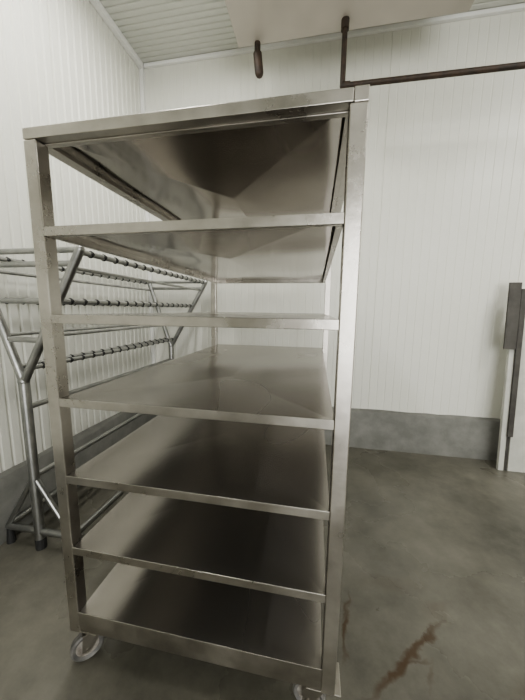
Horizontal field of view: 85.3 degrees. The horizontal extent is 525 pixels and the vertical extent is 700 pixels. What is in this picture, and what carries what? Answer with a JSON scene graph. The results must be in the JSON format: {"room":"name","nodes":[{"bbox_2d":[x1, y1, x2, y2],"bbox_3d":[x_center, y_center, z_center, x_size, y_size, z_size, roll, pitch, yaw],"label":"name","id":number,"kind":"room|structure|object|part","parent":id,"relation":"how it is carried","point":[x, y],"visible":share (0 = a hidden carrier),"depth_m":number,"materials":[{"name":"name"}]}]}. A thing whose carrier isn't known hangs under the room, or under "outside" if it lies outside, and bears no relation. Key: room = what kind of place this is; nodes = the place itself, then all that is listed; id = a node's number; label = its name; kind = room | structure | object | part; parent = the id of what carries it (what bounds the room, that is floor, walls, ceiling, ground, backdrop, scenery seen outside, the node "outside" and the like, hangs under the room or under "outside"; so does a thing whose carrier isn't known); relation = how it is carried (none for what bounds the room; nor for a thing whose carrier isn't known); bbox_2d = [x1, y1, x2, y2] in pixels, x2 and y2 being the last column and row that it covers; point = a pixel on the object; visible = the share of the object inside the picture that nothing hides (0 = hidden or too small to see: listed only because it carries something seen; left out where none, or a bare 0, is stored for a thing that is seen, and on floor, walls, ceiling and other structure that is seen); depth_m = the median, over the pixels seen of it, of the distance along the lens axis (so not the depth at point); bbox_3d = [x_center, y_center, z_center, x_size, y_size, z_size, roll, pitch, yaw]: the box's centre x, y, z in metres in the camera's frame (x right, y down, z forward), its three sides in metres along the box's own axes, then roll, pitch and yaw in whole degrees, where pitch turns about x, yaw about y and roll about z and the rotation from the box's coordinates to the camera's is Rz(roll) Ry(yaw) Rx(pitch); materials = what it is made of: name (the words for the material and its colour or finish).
{"room":"meat cold room","nodes":[
{"label":"meat cold room","id":0,"kind":"room"},
{"bbox_2d":[0,0,151,472],"bbox_3d":[-1.836,-0.459,-0.343,0.080,3.580,6.780,2,8,10],"label":"wall","id":1,"kind":"structure","parent":0,"point":[60,61],"depth_m":1.90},
{"bbox_2d":[0,412,156,545],"bbox_3d":[-1.795,1.131,-0.157,0.053,0.381,6.730,2,8,10],"label":"baseboard","id":2,"kind":"structure","parent":1,"relation":"attached to","point":[13,480],"depth_m":1.87,"materials":[{"name":"concrete"}]},
{"bbox_2d":[89,0,142,68],"bbox_3d":[-1.757,-2.204,-0.617,0.045,0.045,6.745,2,8,10],"label":"trim","id":3,"kind":"structure","parent":1,"relation":"attached to","point":[97,5],"depth_m":2.32,"materials":[{"name":"white"}]},
{"bbox_2d":[0,445,524,699],"bbox_3d":[1.090,1.475,-0.628,6.120,0.100,6.980,2,8,10],"label":"floor","id":4,"kind":"structure","parent":0,"point":[432,597],"depth_m":1.29,"materials":[{"name":"concrete"}]},
{"bbox_2d":[0,245,207,550],"bbox_3d":[-0.989,0.202,2.176,0.642,1.590,1.554,2,8,10],"label":"metal rack","id":5,"kind":"object","parent":4,"relation":"on","point":[37,489],"visible":0.85,"depth_m":1.53,"materials":[{"name":"metal"}]},
{"bbox_2d":[22,84,369,699],"bbox_3d":[-0.087,0.181,1.587,0.968,1.817,1.547,2,8,10],"label":"trolley","id":6,"kind":"object","parent":4,"relation":"on","point":[215,541],"visible":1,"depth_m":0.97,"materials":[{"name":"grey metal"}]},
{"bbox_3d":[-0.083,-0.703,1.469,0.945,0.033,1.521,2,8,10],"label":"frame","id":7,"kind":"part","parent":6,"relation":"part of","materials":[{"name":"silver metal"}]},
{"bbox_3d":[-0.089,-0.190,1.541,0.861,0.010,1.520,2,8,10],"label":"shelf","id":8,"kind":"part","parent":6,"relation":"part of","materials":[{"name":"silver metal"}]},
{"bbox_3d":[-0.092,0.077,1.579,0.861,0.014,1.520,2,8,10],"label":"shelf","id":9,"kind":"part","parent":6,"relation":"part of","materials":[{"name":"silver metal"}]},
{"bbox_3d":[-0.095,0.340,1.616,0.861,0.010,1.520,2,8,10],"label":"shelf","id":10,"kind":"part","parent":6,"relation":"part of","materials":[{"name":"silver metal"}]},
{"bbox_3d":[-0.099,0.605,1.653,0.861,0.009,1.520,2,8,10],"label":"shelf","id":11,"kind":"part","parent":6,"relation":"part of","materials":[{"name":"silver metal"}]},
{"bbox_3d":[-0.102,0.865,1.690,0.861,0.009,1.520,2,8,10],"label":"shelf","id":12,"kind":"part","parent":6,"relation":"part of","materials":[{"name":"silver metal"}]},
{"bbox_3d":[-0.086,-0.441,1.506,0.861,0.020,1.520,2,8,10],"label":"shelf","id":13,"kind":"part","parent":6,"relation":"part of","materials":[{"name":"silver metal"}]},
{"bbox_3d":[-0.083,-0.700,1.470,0.885,0.024,1.460,2,8,10],"label":"shelf","id":14,"kind":"part","parent":6,"relation":"part of","materials":[{"name":"silver metal"}]},
{"bbox_2d":[496,349,514,470],"bbox_3d":[2.015,0.361,2.351,0.040,1.300,0.103,2,8,10],"label":"strip","id":15,"kind":"object","parent":4,"relation":"on","point":[510,352],"visible":0.76,"depth_m":2.35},
{"bbox_2d":[503,436,508,469],"bbox_3d":[2.050,0.362,2.348,0.028,1.300,0.085,2,8,10],"label":"channel","id":16,"kind":"object","parent":4,"relation":"on","point":[507,438],"visible":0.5,"depth_m":2.38,"materials":[{"name":"grey metal"}]},
{"bbox_2d":[507,289,524,436],"bbox_3d":[2.051,0.116,2.299,0.039,1.200,0.085,2,8,10],"label":"bar","id":17,"kind":"object","parent":16,"relation":"attached to","point":[517,356],"visible":1,"depth_m":2.30,"materials":[{"name":"grey metal"}]},
{"bbox_2d":[503,282,521,349],"bbox_3d":[1.998,-0.271,2.277,0.085,0.530,0.048,2,8,10],"label":"plate","id":18,"kind":"object","parent":17,"relation":"attached to","point":[515,288],"visible":1,"depth_m":2.27,"materials":[{"name":"grey metal"}]},
{"bbox_2d":[506,321,524,472],"bbox_3d":[2.134,0.355,2.329,0.140,1.320,0.104,2,8,10],"label":"strip","id":19,"kind":"object","parent":4,"relation":"on","point":[516,448],"visible":0.77,"depth_m":2.34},
{"bbox_2d":[99,0,524,64],"bbox_3d":[1.135,-2.159,-1.139,5.920,0.080,6.780,2,8,10],"label":"ceiling","id":20,"kind":"structure","parent":0,"point":[156,30],"depth_m":2.30,"materials":[{"name":"grey metal"}]},
{"bbox_2d":[144,11,524,418],"bbox_3d":[1.743,-0.808,2.455,5.920,3.580,0.080,2,8,10],"label":"wall","id":21,"kind":"structure","parent":0,"point":[442,248],"depth_m":2.46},
{"bbox_2d":[139,65,155,363],"bbox_3d":[-1.157,-1.099,2.904,0.035,3.200,0.035,2,8,10],"label":"trim","id":22,"kind":"structure","parent":21,"relation":"attached to","point":[141,70],"depth_m":2.86,"materials":[{"name":"white"}]},
{"bbox_2d":[144,3,524,68],"bbox_3d":[1.777,-2.558,2.151,5.875,0.030,0.030,2,8,10],"label":"trim","id":23,"kind":"structure","parent":21,"relation":"attached to","point":[517,7],"depth_m":2.34,"materials":[{"name":"white"}]},
{"bbox_2d":[324,407,500,460],"bbox_3d":[1.712,0.784,2.613,5.920,0.381,0.053,2,8,10],"label":"baseboard","id":24,"kind":"structure","parent":21,"relation":"attached to","point":[419,433],"depth_m":2.63,"materials":[{"name":"concrete"}]},
{"bbox_2d":[225,0,524,87],"bbox_3d":[2.120,-2.077,1.416,4.800,0.767,0.656,2,8,10],"label":"cooling unit","id":25,"kind":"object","parent":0,"point":[254,22],"depth_m":1.90,"materials":[{"name":"white metal"}]}
]}

